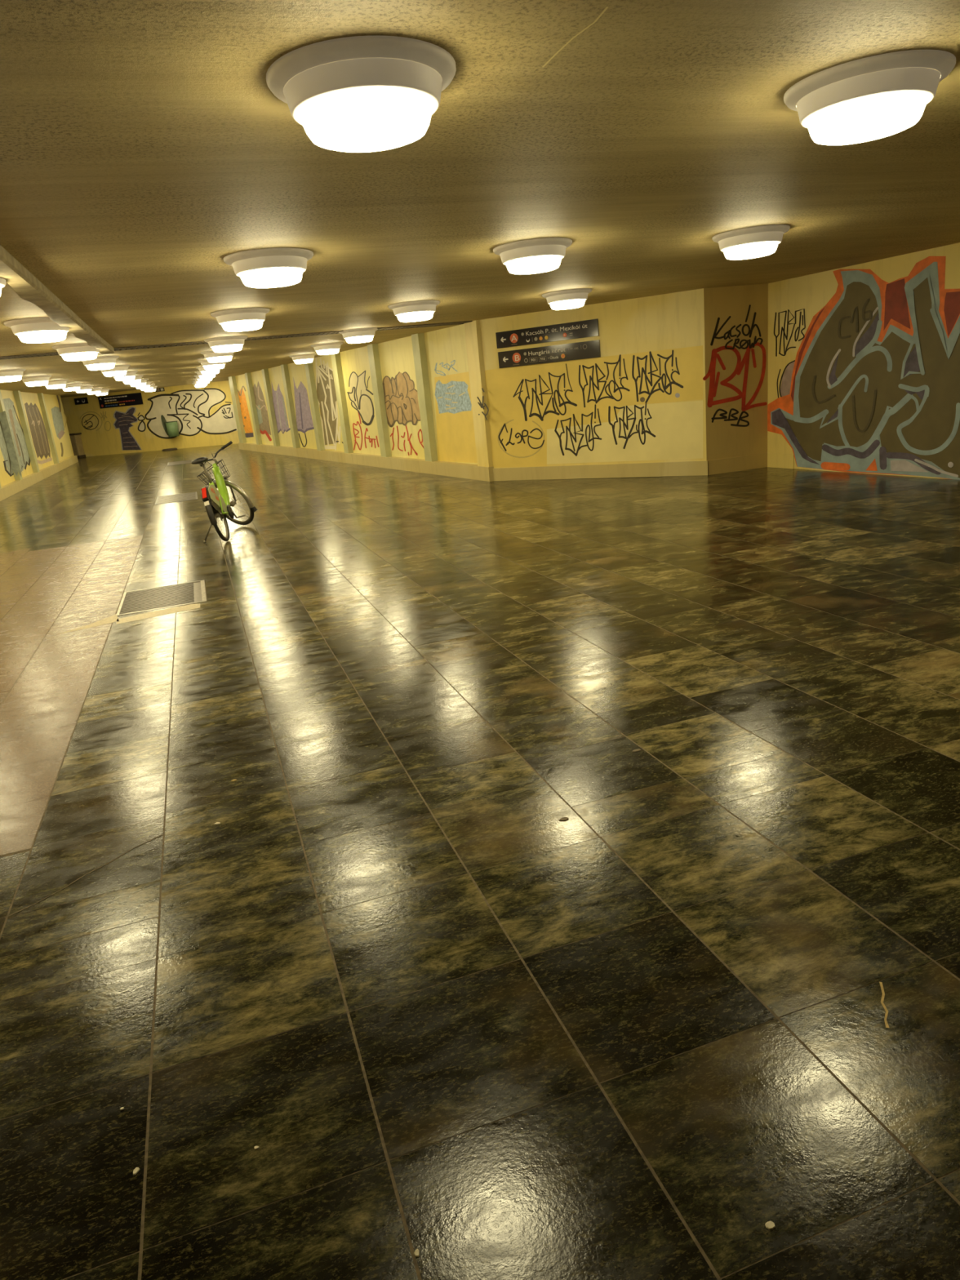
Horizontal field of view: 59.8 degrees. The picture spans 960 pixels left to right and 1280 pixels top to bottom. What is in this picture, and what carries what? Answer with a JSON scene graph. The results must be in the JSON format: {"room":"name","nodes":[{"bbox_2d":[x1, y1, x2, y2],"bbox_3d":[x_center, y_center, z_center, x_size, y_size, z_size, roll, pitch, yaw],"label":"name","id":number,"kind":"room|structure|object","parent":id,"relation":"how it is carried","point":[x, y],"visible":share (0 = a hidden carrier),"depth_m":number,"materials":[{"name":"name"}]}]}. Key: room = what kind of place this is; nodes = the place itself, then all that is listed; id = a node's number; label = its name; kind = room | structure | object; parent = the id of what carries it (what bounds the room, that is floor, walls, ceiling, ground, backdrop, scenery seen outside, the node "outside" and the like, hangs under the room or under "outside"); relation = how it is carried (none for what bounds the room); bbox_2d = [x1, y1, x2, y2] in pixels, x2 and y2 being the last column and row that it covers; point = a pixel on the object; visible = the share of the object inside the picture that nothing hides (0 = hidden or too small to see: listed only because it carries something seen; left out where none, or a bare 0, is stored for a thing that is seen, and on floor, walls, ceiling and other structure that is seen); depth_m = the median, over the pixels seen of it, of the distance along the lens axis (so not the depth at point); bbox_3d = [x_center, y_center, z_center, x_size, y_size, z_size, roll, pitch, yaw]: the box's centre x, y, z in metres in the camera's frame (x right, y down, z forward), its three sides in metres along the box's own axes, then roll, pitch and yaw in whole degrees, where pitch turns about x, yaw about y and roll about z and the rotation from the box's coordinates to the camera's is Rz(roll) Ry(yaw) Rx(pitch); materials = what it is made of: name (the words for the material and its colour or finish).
{"room":"pedestrian underpass","nodes":[
{"label":"pedestrian underpass","id":0,"kind":"room"},
{"bbox_2d":[0,389,74,488],"bbox_3d":[-9.183,-2.951,13.230,0.373,2.729,41.548,-11,18,-16],"label":"wall","id":1,"kind":"structure","parent":0,"point":[34,435],"depth_m":23.65,"materials":[{"name":"yellow paint"}]},
{"bbox_2d":[0,455,78,501],"bbox_3d":[-8.932,-1.816,13.322,0.180,0.465,41.000,-11,18,-16],"label":"baseboard","id":2,"kind":"structure","parent":1,"relation":"attached to","point":[10,489],"depth_m":22.83,"materials":[{"name":"stone"}]},
{"bbox_2d":[61,380,239,457],"bbox_3d":[-12.165,-9.136,34.248,15.113,2.532,0.206,-2,17,11],"label":"wall","id":3,"kind":"structure","parent":0,"point":[205,416],"depth_m":34.40,"materials":[{"name":"paint"}]},
{"bbox_2d":[74,397,88,404],"bbox_3d":[-16.547,-9.914,34.666,0.585,0.256,0.050,-2,17,11],"label":"arrow sign","id":4,"kind":"object","parent":3,"relation":"attached to","point":[79,401],"visible":1,"depth_m":34.64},
{"bbox_2d":[97,392,143,408],"bbox_3d":[-14.789,-9.842,34.356,1.947,0.462,0.073,-2,17,11],"label":"information sign","id":5,"kind":"object","parent":3,"relation":"attached to","point":[130,399],"visible":1,"depth_m":34.34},
{"bbox_2d":[160,414,179,436],"bbox_3d":[-12.583,-8.747,34.042,0.594,0.884,0.561,-2,17,11],"label":"litter bin","id":6,"kind":"object","parent":3,"relation":"attached to","point":[171,428],"visible":1,"depth_m":33.89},
{"bbox_2d":[228,324,488,464],"bbox_3d":[-4.177,-5.905,21.424,0.323,2.637,19.289,-14,19,-25],"label":"wall","id":7,"kind":"structure","parent":0,"point":[409,397],"depth_m":17.50,"materials":[{"name":"paint"}]},
{"bbox_2d":[238,442,493,481],"bbox_3d":[-4.160,-4.827,21.739,0.180,0.399,19.026,-14,19,-25],"label":"baseboard","id":8,"kind":"structure","parent":7,"relation":"attached to","point":[469,471],"depth_m":17.26,"materials":[{"name":"stone"}]},
{"bbox_2d":[464,320,493,466],"bbox_3d":[0.019,-3.812,13.425,0.140,2.471,0.400,-14,19,-25],"label":"trim","id":9,"kind":"structure","parent":7,"relation":"attached to","point":[473,329],"depth_m":13.31,"materials":[{"name":"beige paint"}]},
{"bbox_2d":[0,443,959,1279],"bbox_3d":[-4.559,-3.499,17.753,15.700,0.284,47.722,-11,18,-16],"label":"floor","id":10,"kind":"structure","parent":0,"point":[466,1025],"depth_m":2.70,"materials":[{"name":"tile"}]},
{"bbox_2d":[69,432,85,457],"bbox_3d":[-17.090,-8.149,35.084,0.720,1.000,0.460,-2,17,11],"label":"base cabinet","id":11,"kind":"object","parent":10,"relation":"on","point":[76,440],"visible":0.44,"depth_m":34.92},
{"bbox_2d":[133,1167,139,1175],"bbox_3d":[-0.723,1.114,1.753,0.011,0.003,0.017,-1,17,16],"label":"flake","id":12,"kind":"object","parent":10,"relation":"on","point":[136,1170],"visible":1,"depth_m":1.75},
{"bbox_2d":[115,579,206,615],"bbox_3d":[-2.791,-0.336,7.392,0.716,0.102,0.996,-11,18,-16],"label":"drain grate","id":13,"kind":"object","parent":10,"relation":"in","point":[194,592],"visible":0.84,"depth_m":7.35,"materials":[{"name":"metal"}]},
{"bbox_2d":[155,491,197,504],"bbox_3d":[-5.689,-2.668,15.681,0.740,0.021,1.450,-11,18,-16],"label":"cover plate","id":14,"kind":"object","parent":10,"relation":"on","point":[191,495],"visible":1,"depth_m":15.61,"materials":[{"name":"metal"}]},
{"bbox_2d":[167,459,192,466],"bbox_3d":[-9.223,-5.453,25.692,0.740,0.022,1.600,-11,18,-16],"label":"cover plate","id":15,"kind":"object","parent":10,"relation":"on","point":[190,460],"visible":0.88,"depth_m":25.63,"materials":[{"name":"metal"}]},
{"bbox_2d":[191,440,257,542],"bbox_3d":[-3.360,-1.859,10.458,0.696,1.144,1.628,-3,17,8],"label":"bicycle","id":16,"kind":"object","parent":10,"relation":"on","point":[217,504],"visible":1,"depth_m":10.52,"materials":[{"name":"metal"}]},
{"bbox_2d":[200,487,208,501],"bbox_3d":[-3.210,-1.702,9.758,0.079,0.154,0.177,-10,17,-13],"label":"tail light","id":17,"kind":"object","parent":16,"relation":"attached to","point":[204,491],"depth_m":9.73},
{"bbox_2d":[196,459,230,486],"bbox_3d":[-3.472,-2.155,10.891,0.292,0.361,0.366,5,20,31],"label":"basket","id":18,"kind":"object","parent":16,"relation":"on","point":[216,471],"depth_m":10.78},
{"bbox_2d":[413,1248,419,1257],"bbox_3d":[-0.116,1.121,1.528,0.011,0.003,0.015,-11,18,-16],"label":"flake","id":19,"kind":"object","parent":10,"relation":"on","point":[416,1253],"visible":1,"depth_m":1.53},
{"bbox_2d":[764,1221,775,1229],"bbox_3d":[0.526,1.061,1.515,0.018,0.003,0.014,-11,18,-16],"label":"flake","id":20,"kind":"object","parent":10,"relation":"on","point":[770,1224],"visible":1,"depth_m":1.51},
{"bbox_2d":[0,0,959,397],"bbox_3d":[-5.049,-5.816,16.674,18.000,0.480,47.400,-11,18,-16],"label":"ceiling","id":21,"kind":"structure","parent":0,"point":[145,144],"depth_m":3.81,"materials":[{"name":"concrete"}]},
{"bbox_2d":[0,277,5,295],"bbox_3d":[-3.107,-2.129,5.007,0.592,0.179,0.592,-11,18,-16],"label":"ceiling lamp","id":22,"kind":"object","parent":21,"relation":"attached to","point":[2,282],"visible":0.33,"depth_m":5.06,"materials":[{"name":"white"}]},
{"bbox_2d":[0,368,26,382],"bbox_3d":[-7.949,-4.441,14.057,0.592,0.179,0.592,-11,18,-16],"label":"ceiling lamp","id":23,"kind":"object","parent":21,"relation":"attached to","point":[10,375],"visible":1,"depth_m":13.90,"materials":[{"name":"white"}]},
{"bbox_2d":[0,375,21,382],"bbox_3d":[-7.944,-4.392,14.072,0.418,0.078,0.418,-11,18,-16],"label":"diffuser","id":24,"kind":"object","parent":23,"relation":"attached to","point":[2,378],"depth_m":13.93,"materials":[{"name":"white"}]},
{"bbox_2d":[3,317,69,342],"bbox_3d":[-4.077,-2.869,7.770,0.592,0.179,0.592,-11,18,-16],"label":"ceiling lamp","id":25,"kind":"object","parent":21,"relation":"attached to","point":[33,330],"visible":0.86,"depth_m":7.59,"materials":[{"name":"white"}]},
{"bbox_2d":[17,330,66,342],"bbox_3d":[-4.072,-2.821,7.784,0.418,0.078,0.418,-11,18,-16],"label":"diffuser","id":26,"kind":"object","parent":25,"relation":"attached to","point":[26,336],"depth_m":7.64,"materials":[{"name":"white"}]},
{"bbox_2d":[21,375,51,386],"bbox_3d":[-8.915,-5.202,16.793,0.592,0.179,0.592,-11,18,-16],"label":"ceiling lamp","id":27,"kind":"object","parent":21,"relation":"attached to","point":[36,380],"visible":0.94,"depth_m":16.62,"materials":[{"name":"white"}]},
{"bbox_2d":[25,381,48,386],"bbox_3d":[-8.910,-5.154,16.808,0.418,0.078,0.418,-11,18,-16],"label":"diffuser","id":28,"kind":"object","parent":27,"relation":"attached to","point":[28,383],"depth_m":16.65,"materials":[{"name":"white"}]},
{"bbox_2d":[44,379,68,389],"bbox_3d":[-9.784,-5.887,19.256,0.592,0.179,0.592,-11,18,-16],"label":"ceiling lamp","id":29,"kind":"object","parent":21,"relation":"attached to","point":[56,384],"visible":0.83,"depth_m":19.10,"materials":[{"name":"white"}]},
{"bbox_2d":[45,384,65,389],"bbox_3d":[-9.780,-5.839,19.271,0.418,0.078,0.418,-11,18,-16],"label":"diffuser","id":30,"kind":"object","parent":29,"relation":"attached to","point":[48,386],"depth_m":19.11,"materials":[{"name":"white"}]},
{"bbox_2d":[0,244,114,354],"bbox_3d":[-2.152,-1.688,3.023,0.190,0.102,18.340,-11,18,-16],"label":"ceiling beam","id":31,"kind":"structure","parent":21,"relation":"attached to","point":[28,287],"depth_m":6.06,"materials":[{"name":"paint"}]},
{"bbox_2d":[62,382,82,391],"bbox_3d":[-10.718,-6.623,21.901,0.592,0.179,0.592,-11,18,-16],"label":"ceiling lamp","id":32,"kind":"object","parent":21,"relation":"attached to","point":[73,386],"visible":0.78,"depth_m":21.74,"materials":[{"name":"white"}]},
{"bbox_2d":[62,386,79,391],"bbox_3d":[-10.713,-6.575,21.916,0.418,0.078,0.418,-11,18,-16],"label":"diffuser","id":33,"kind":"object","parent":32,"relation":"attached to","point":[67,388],"depth_m":21.76,"materials":[{"name":"white"}]},
{"bbox_2d":[51,342,99,360],"bbox_3d":[-5.035,-3.610,10.493,0.592,0.179,0.592,-11,18,-16],"label":"ceiling lamp","id":34,"kind":"object","parent":21,"relation":"attached to","point":[78,351],"visible":0.84,"depth_m":10.32,"materials":[{"name":"white"}]},
{"bbox_2d":[61,351,97,360],"bbox_3d":[-5.030,-3.561,10.507,0.418,0.078,0.418,-11,18,-16],"label":"diffuser","id":35,"kind":"object","parent":34,"relation":"attached to","point":[67,356],"depth_m":10.36,"materials":[{"name":"white"}]},
{"bbox_2d":[75,385,93,393],"bbox_3d":[-11.652,-7.359,24.547,0.592,0.179,0.592,-11,18,-16],"label":"ceiling lamp","id":36,"kind":"object","parent":21,"relation":"attached to","point":[87,388],"visible":0.74,"depth_m":24.39,"materials":[{"name":"white"}]},
{"bbox_2d":[75,389,91,393],"bbox_3d":[-11.647,-7.311,24.561,0.418,0.078,0.418,-11,18,-16],"label":"diffuser","id":37,"kind":"object","parent":36,"relation":"attached to","point":[79,391],"depth_m":24.40,"materials":[{"name":"white"}]},
{"bbox_2d":[87,387,102,394],"bbox_3d":[-12.618,-8.120,27.283,0.592,0.179,0.592,-11,18,-16],"label":"ceiling lamp","id":38,"kind":"object","parent":21,"relation":"attached to","point":[95,390],"visible":0.73,"depth_m":27.13,"materials":[{"name":"white"}]},
{"bbox_2d":[87,391,100,394],"bbox_3d":[-12.613,-8.072,27.298,0.418,0.078,0.418,-11,18,-16],"label":"diffuser","id":39,"kind":"object","parent":38,"relation":"attached to","point":[91,392],"depth_m":27.15,"materials":[{"name":"white"}]},
{"bbox_2d":[80,355,119,370],"bbox_3d":[-5.952,-4.333,13.092,0.592,0.179,0.592,-11,18,-16],"label":"ceiling lamp","id":40,"kind":"object","parent":21,"relation":"attached to","point":[100,362],"visible":0.91,"depth_m":12.93,"materials":[{"name":"white"}]},
{"bbox_2d":[86,363,114,370],"bbox_3d":[-5.947,-4.285,13.107,0.418,0.078,0.418,-11,18,-16],"label":"diffuser","id":41,"kind":"object","parent":40,"relation":"attached to","point":[92,366],"depth_m":12.96,"materials":[{"name":"white"}]},
{"bbox_2d":[95,389,109,395],"bbox_3d":[-13.519,-8.831,29.837,0.592,0.179,0.592,-11,18,-16],"label":"ceiling lamp","id":42,"kind":"object","parent":21,"relation":"attached to","point":[104,392],"visible":0.56,"depth_m":29.70,"materials":[{"name":"white"}]},
{"bbox_2d":[95,392,107,395],"bbox_3d":[-13.514,-8.783,29.852,0.418,0.078,0.418,-11,18,-16],"label":"diffuser","id":43,"kind":"object","parent":42,"relation":"attached to","point":[101,393],"depth_m":29.71,"materials":[{"name":"white"}]},
{"bbox_2d":[100,364,130,376],"bbox_3d":[-6.902,-5.081,15.783,0.592,0.179,0.592,-11,18,-16],"label":"ceiling lamp","id":44,"kind":"object","parent":21,"relation":"attached to","point":[118,370],"visible":0.77,"depth_m":15.63,"materials":[{"name":"white"}]},
{"bbox_2d":[102,370,126,376],"bbox_3d":[-6.897,-5.033,15.798,0.418,0.078,0.418,-11,18,-16],"label":"diffuser","id":45,"kind":"object","parent":44,"relation":"attached to","point":[107,373],"depth_m":15.64,"materials":[{"name":"white"}]},
{"bbox_2d":[112,370,137,381],"bbox_3d":[-7.819,-5.805,18.383,0.592,0.179,0.592,-11,18,-16],"label":"ceiling lamp","id":46,"kind":"object","parent":21,"relation":"attached to","point":[130,375],"visible":0.56,"depth_m":18.24,"materials":[{"name":"white"}]},
{"bbox_2d":[115,375,134,381],"bbox_3d":[-7.815,-5.757,18.398,0.418,0.078,0.418,-11,18,-16],"label":"diffuser","id":47,"kind":"object","parent":46,"relation":"attached to","point":[120,378],"depth_m":18.24,"materials":[{"name":"white"}]},
{"bbox_2d":[122,374,143,384],"bbox_3d":[-8.705,-6.503,20.891,0.592,0.179,0.592,-11,18,-16],"label":"ceiling lamp","id":48,"kind":"object","parent":21,"relation":"attached to","point":[137,379],"visible":0.66,"depth_m":20.76,"materials":[{"name":"white"}]},
{"bbox_2d":[123,379,140,384],"bbox_3d":[-8.700,-6.455,20.906,0.418,0.078,0.418,-11,18,-16],"label":"diffuser","id":49,"kind":"object","parent":48,"relation":"attached to","point":[133,381],"depth_m":20.75,"materials":[{"name":"white"}]},
{"bbox_2d":[128,378,148,386],"bbox_3d":[-9.639,-7.239,23.537,0.592,0.179,0.592,-11,18,-16],"label":"ceiling lamp","id":50,"kind":"object","parent":21,"relation":"attached to","point":[143,381],"visible":0.59,"depth_m":23.41,"materials":[{"name":"white"}]},
{"bbox_2d":[130,382,146,386],"bbox_3d":[-9.634,-7.191,23.551,0.418,0.078,0.418,-11,18,-16],"label":"diffuser","id":51,"kind":"object","parent":50,"relation":"attached to","point":[139,384],"depth_m":23.40,"materials":[{"name":"white"}]},
{"bbox_2d":[136,381,151,388],"bbox_3d":[-10.572,-7.975,26.182,0.592,0.179,0.592,-11,18,-16],"label":"ceiling lamp","id":52,"kind":"object","parent":21,"relation":"attached to","point":[148,384],"visible":0.49,"depth_m":26.05,"materials":[{"name":"white"}]},
{"bbox_2d":[136,385,149,388],"bbox_3d":[-10.568,-7.926,26.196,0.418,0.078,0.418,-11,18,-16],"label":"diffuser","id":53,"kind":"object","parent":52,"relation":"attached to","point":[145,386],"depth_m":26.05,"materials":[{"name":"white"}]},
{"bbox_2d":[140,383,155,390],"bbox_3d":[-11.506,-8.711,28.827,0.592,0.179,0.592,-11,18,-16],"label":"ceiling lamp","id":54,"kind":"object","parent":21,"relation":"attached to","point":[151,386],"visible":0.5,"depth_m":28.70,"materials":[{"name":"white"}]},
{"bbox_2d":[193,378,209,384],"bbox_3d":[-9.128,-8.534,27.523,0.592,0.179,0.592,-11,18,-16],"label":"ceiling lamp","id":55,"kind":"object","parent":21,"relation":"attached to","point":[195,380],"visible":0.52,"depth_m":27.37,"materials":[{"name":"white"}]},
{"bbox_2d":[196,381,209,384],"bbox_3d":[-9.123,-8.485,27.537,0.418,0.078,0.418,-11,18,-16],"label":"diffuser","id":56,"kind":"object","parent":55,"relation":"attached to","point":[197,382],"depth_m":27.38,"materials":[{"name":"white"}]},
{"bbox_2d":[194,375,212,382],"bbox_3d":[-8.195,-7.798,24.878,0.592,0.179,0.592,-11,18,-16],"label":"ceiling lamp","id":57,"kind":"object","parent":21,"relation":"attached to","point":[197,377],"visible":0.47,"depth_m":24.73,"materials":[{"name":"white"}]},
{"bbox_2d":[197,377,212,382],"bbox_3d":[-8.190,-7.750,24.892,0.418,0.078,0.418,-11,18,-16],"label":"diffuser","id":58,"kind":"object","parent":57,"relation":"attached to","point":[200,380],"depth_m":24.73,"materials":[{"name":"white"}]},
{"bbox_2d":[195,371,216,378],"bbox_3d":[-7.261,-7.062,22.232,0.592,0.179,0.592,-11,18,-16],"label":"ceiling lamp","id":59,"kind":"object","parent":21,"relation":"attached to","point":[200,375],"visible":0.59,"depth_m":22.08,"materials":[{"name":"white"}]},
{"bbox_2d":[199,374,215,378],"bbox_3d":[-7.256,-7.013,22.247,0.418,0.078,0.418,-11,18,-16],"label":"diffuser","id":60,"kind":"object","parent":59,"relation":"attached to","point":[202,376],"depth_m":22.09,"materials":[{"name":"white"}]},
{"bbox_2d":[196,366,220,374],"bbox_3d":[-6.327,-6.326,19.587,0.592,0.179,0.592,-11,18,-16],"label":"ceiling lamp","id":61,"kind":"object","parent":21,"relation":"attached to","point":[202,369],"visible":0.62,"depth_m":19.43,"materials":[{"name":"white"}]},
{"bbox_2d":[200,369,219,374],"bbox_3d":[-6.322,-6.277,19.602,0.418,0.078,0.418,-11,18,-16],"label":"diffuser","id":62,"kind":"object","parent":61,"relation":"attached to","point":[203,371],"depth_m":19.44,"materials":[{"name":"white"}]},
{"bbox_2d":[197,360,226,369],"bbox_3d":[-5.426,-5.615,17.033,0.592,0.179,0.592,-11,18,-16],"label":"ceiling lamp","id":63,"kind":"object","parent":21,"relation":"attached to","point":[206,364],"visible":0.67,"depth_m":16.87,"materials":[{"name":"white"}]},
{"bbox_2d":[203,364,224,369],"bbox_3d":[-5.421,-5.567,17.048,0.418,0.078,0.418,-11,18,-16],"label":"diffuser","id":64,"kind":"object","parent":63,"relation":"attached to","point":[207,366],"depth_m":16.89,"materials":[{"name":"white"}]},
{"bbox_2d":[200,350,233,362],"bbox_3d":[-4.476,-4.866,14.342,0.592,0.179,0.592,-11,18,-16],"label":"ceiling lamp","id":65,"kind":"object","parent":21,"relation":"attached to","point":[211,356],"visible":0.83,"depth_m":14.18,"materials":[{"name":"white"}]},
{"bbox_2d":[207,355,231,362],"bbox_3d":[-4.471,-4.818,14.357,0.418,0.078,0.418,-11,18,-16],"label":"diffuser","id":66,"kind":"object","parent":65,"relation":"attached to","point":[210,358],"depth_m":14.20,"materials":[{"name":"white"}]},
{"bbox_2d":[204,335,247,352],"bbox_3d":[-3.542,-4.130,11.697,0.592,0.179,0.592,-11,18,-16],"label":"ceiling lamp","id":67,"kind":"object","parent":21,"relation":"attached to","point":[226,344],"visible":1,"depth_m":11.53,"materials":[{"name":"white"}]},
{"bbox_2d":[211,344,242,352],"bbox_3d":[-3.537,-4.082,11.711,0.418,0.078,0.418,-11,18,-16],"label":"diffuser","id":68,"kind":"object","parent":67,"relation":"attached to","point":[216,348],"depth_m":11.56,"materials":[{"name":"white"}]},
{"bbox_2d":[0,320,472,359],"bbox_3d":[-4.291,-4.212,11.893,8.750,0.026,0.480,-11,18,-16],"label":"trim","id":69,"kind":"structure","parent":21,"relation":"attached to","point":[11,357],"depth_m":12.11,"materials":[{"name":"paint"}]},
{"bbox_2d":[210,307,269,331],"bbox_3d":[-2.449,-3.281,8.592,0.592,0.179,0.592,-11,18,-16],"label":"ceiling lamp","id":70,"kind":"object","parent":21,"relation":"attached to","point":[244,319],"visible":1,"depth_m":8.42,"materials":[{"name":"white"}]},
{"bbox_2d":[221,320,262,331],"bbox_3d":[-2.444,-3.233,8.606,0.418,0.078,0.418,-11,18,-16],"label":"diffuser","id":71,"kind":"object","parent":70,"relation":"attached to","point":[228,325],"depth_m":8.46,"materials":[{"name":"white"}]},
{"bbox_2d":[223,248,313,288],"bbox_3d":[-1.405,-2.484,5.619,0.592,0.179,0.592,-11,18,-16],"label":"ceiling lamp","id":72,"kind":"object","parent":21,"relation":"attached to","point":[267,268],"visible":1,"depth_m":5.45,"materials":[{"name":"white"}]},
{"bbox_2d":[240,267,302,288],"bbox_3d":[-1.401,-2.436,5.633,0.418,0.078,0.418,-11,18,-16],"label":"diffuser","id":73,"kind":"object","parent":72,"relation":"attached to","point":[255,277],"depth_m":5.49,"materials":[{"name":"white"}]},
{"bbox_2d":[288,353,315,364],"bbox_3d":[-3.910,-6.219,18.496,0.592,0.179,0.592,-11,18,-16],"label":"ceiling lamp","id":74,"kind":"object","parent":21,"relation":"attached to","point":[300,358],"visible":0.99,"depth_m":18.32,"materials":[{"name":"white"}]},
{"bbox_2d":[293,358,312,364],"bbox_3d":[-3.905,-6.171,18.511,0.418,0.078,0.418,-11,18,-16],"label":"diffuser","id":75,"kind":"object","parent":74,"relation":"attached to","point":[297,361],"depth_m":18.35,"materials":[{"name":"white"}]},
{"bbox_2d":[311,342,342,355],"bbox_3d":[-2.800,-5.343,15.349,0.592,0.179,0.592,-11,18,-16],"label":"ceiling lamp","id":76,"kind":"object","parent":21,"relation":"attached to","point":[325,348],"visible":1,"depth_m":15.18,"materials":[{"name":"white"}]},
{"bbox_2d":[316,348,338,355],"bbox_3d":[-2.795,-5.295,15.364,0.418,0.078,0.418,-11,18,-16],"label":"diffuser","id":77,"kind":"object","parent":76,"relation":"attached to","point":[320,351],"depth_m":15.21,"materials":[{"name":"white"}]},
{"bbox_2d":[338,327,377,343],"bbox_3d":[-1.817,-4.569,12.567,0.592,0.179,0.592,-11,18,-16],"label":"ceiling lamp","id":78,"kind":"object","parent":21,"relation":"attached to","point":[359,335],"visible":1,"depth_m":12.39,"materials":[{"name":"white"}]},
{"bbox_2d":[345,335,373,343],"bbox_3d":[-1.813,-4.521,12.582,0.418,0.078,0.418,-11,18,-16],"label":"diffuser","id":79,"kind":"object","parent":78,"relation":"attached to","point":[349,339],"depth_m":12.43,"materials":[{"name":"white"}]},
{"bbox_2d":[266,35,456,152],"bbox_3d":[-0.362,-1.687,2.646,0.592,0.179,0.592,-11,18,-16],"label":"ceiling lamp","id":80,"kind":"object","parent":21,"relation":"attached to","point":[357,94],"visible":1,"depth_m":2.48,"materials":[{"name":"white"}]},
{"bbox_2d":[300,88,431,152],"bbox_3d":[-0.357,-1.639,2.660,0.418,0.078,0.418,-11,18,-16],"label":"diffuser","id":81,"kind":"object","parent":80,"relation":"attached to","point":[342,120],"depth_m":2.54,"materials":[{"name":"white"}]},
{"bbox_2d":[387,300,439,322],"bbox_3d":[-0.740,-3.729,9.509,0.592,0.179,0.592,-11,18,-16],"label":"ceiling lamp","id":82,"kind":"object","parent":21,"relation":"attached to","point":[420,310],"visible":1,"depth_m":9.33,"materials":[{"name":"white"}]},
{"bbox_2d":[396,311,433,322],"bbox_3d":[-0.735,-3.681,9.523,0.418,0.078,0.418,-11,18,-16],"label":"diffuser","id":83,"kind":"object","parent":82,"relation":"attached to","point":[402,316],"depth_m":9.37,"materials":[{"name":"white"}]},
{"bbox_2d":[493,237,572,274],"bbox_3d":[0.400,-2.859,6.261,0.592,0.179,0.592,-11,18,-16],"label":"ceiling lamp","id":84,"kind":"object","parent":21,"relation":"attached to","point":[536,255],"visible":1,"depth_m":6.09,"materials":[{"name":"white"}]},
{"bbox_2d":[506,255,561,274],"bbox_3d":[0.405,-2.811,6.276,0.418,0.078,0.418,-11,18,-16],"label":"diffuser","id":85,"kind":"object","parent":84,"relation":"attached to","point":[516,264],"depth_m":6.13,"materials":[{"name":"white"}]},
{"bbox_2d":[542,288,591,310],"bbox_3d":[1.036,-4.028,9.910,0.592,0.179,0.592,-11,18,-16],"label":"ceiling lamp","id":86,"kind":"object","parent":21,"relation":"attached to","point":[572,298],"visible":1,"depth_m":9.74,"materials":[{"name":"white"}]},
{"bbox_2d":[550,298,585,310],"bbox_3d":[1.040,-3.980,9.924,0.418,0.078,0.418,-11,18,-16],"label":"diffuser","id":87,"kind":"object","parent":86,"relation":"attached to","point":[555,304],"depth_m":9.77,"materials":[{"name":"white"}]},
{"bbox_2d":[711,224,790,260],"bbox_3d":[2.166,-3.165,6.690,0.592,0.179,0.592,-11,18,-16],"label":"ceiling lamp","id":88,"kind":"object","parent":21,"relation":"attached to","point":[756,242],"visible":1,"depth_m":6.52,"materials":[{"name":"white"}]},
{"bbox_2d":[723,241,777,260],"bbox_3d":[2.171,-3.117,6.704,0.418,0.078,0.418,-11,18,-16],"label":"diffuser","id":89,"kind":"object","parent":88,"relation":"attached to","point":[734,251],"depth_m":6.56,"materials":[{"name":"white"}]},
{"bbox_2d":[783,49,955,145],"bbox_3d":[1.476,-2.037,3.197,0.592,0.179,0.592,-11,18,-16],"label":"ceiling lamp","id":90,"kind":"object","parent":21,"relation":"attached to","point":[878,96],"visible":1,"depth_m":3.04,"materials":[{"name":"white"}]},
{"bbox_2d":[807,92,927,145],"bbox_3d":[1.481,-1.989,3.212,0.418,0.078,0.418,-11,18,-16],"label":"diffuser","id":91,"kind":"object","parent":90,"relation":"attached to","point":[851,117],"depth_m":3.09,"materials":[{"name":"white"}]},
{"bbox_2d":[480,288,706,468],"bbox_3d":[1.591,-3.675,12.493,3.628,2.485,0.207,5,20,31],"label":"wall","id":92,"kind":"structure","parent":0,"point":[642,400],"depth_m":12.19,"materials":[{"name":"beige paint"}]},
{"bbox_2d":[495,318,599,348],"bbox_3d":[0.975,-4.544,12.413,1.676,0.231,0.038,5,20,31],"label":"direction sign","id":93,"kind":"object","parent":92,"relation":"attached to","point":[587,328],"visible":1,"depth_m":12.38,"materials":[{"name":"metal"}]},
{"bbox_2d":[497,339,600,368],"bbox_3d":[1.010,-4.268,12.491,1.675,0.237,0.040,5,20,31],"label":"direction sign","id":94,"kind":"object","parent":92,"relation":"attached to","point":[585,349],"visible":1,"depth_m":12.46,"materials":[{"name":"metal"}]},
{"bbox_2d":[492,460,708,480],"bbox_3d":[1.699,-2.566,12.723,3.564,0.218,0.060,5,20,31],"label":"baseboard","id":95,"kind":"structure","parent":92,"relation":"attached to","point":[686,468],"depth_m":12.58,"materials":[{"name":"stone"}]},
{"bbox_2d":[702,283,768,460],"bbox_3d":[3.644,-3.638,11.725,1.269,2.467,0.206,-10,17,-14],"label":"wall","id":96,"kind":"structure","parent":0,"point":[735,378],"depth_m":11.56,"materials":[{"name":"paint"}]},
{"bbox_2d":[707,453,767,475],"bbox_3d":[3.683,-2.521,11.953,0.961,0.200,0.060,-10,17,-14],"label":"baseboard","id":97,"kind":"structure","parent":96,"relation":"attached to","point":[758,460],"depth_m":11.92,"materials":[{"name":"paint"}]},
{"bbox_2d":[767,242,959,479],"bbox_3d":[7.167,-1.896,4.867,0.211,2.494,15.511,-12,18,-21],"label":"wall","id":98,"kind":"structure","parent":0,"point":[864,359],"depth_m":10.13,"materials":[{"name":"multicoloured paint"}]},
{"bbox_2d":[767,453,794,468],"bbox_3d":[4.267,-2.540,11.824,0.060,0.200,0.527,-12,18,-21],"label":"baseboard","id":99,"kind":"structure","parent":98,"relation":"attached to","point":[774,460],"depth_m":11.79,"materials":[{"name":"beige paint"}]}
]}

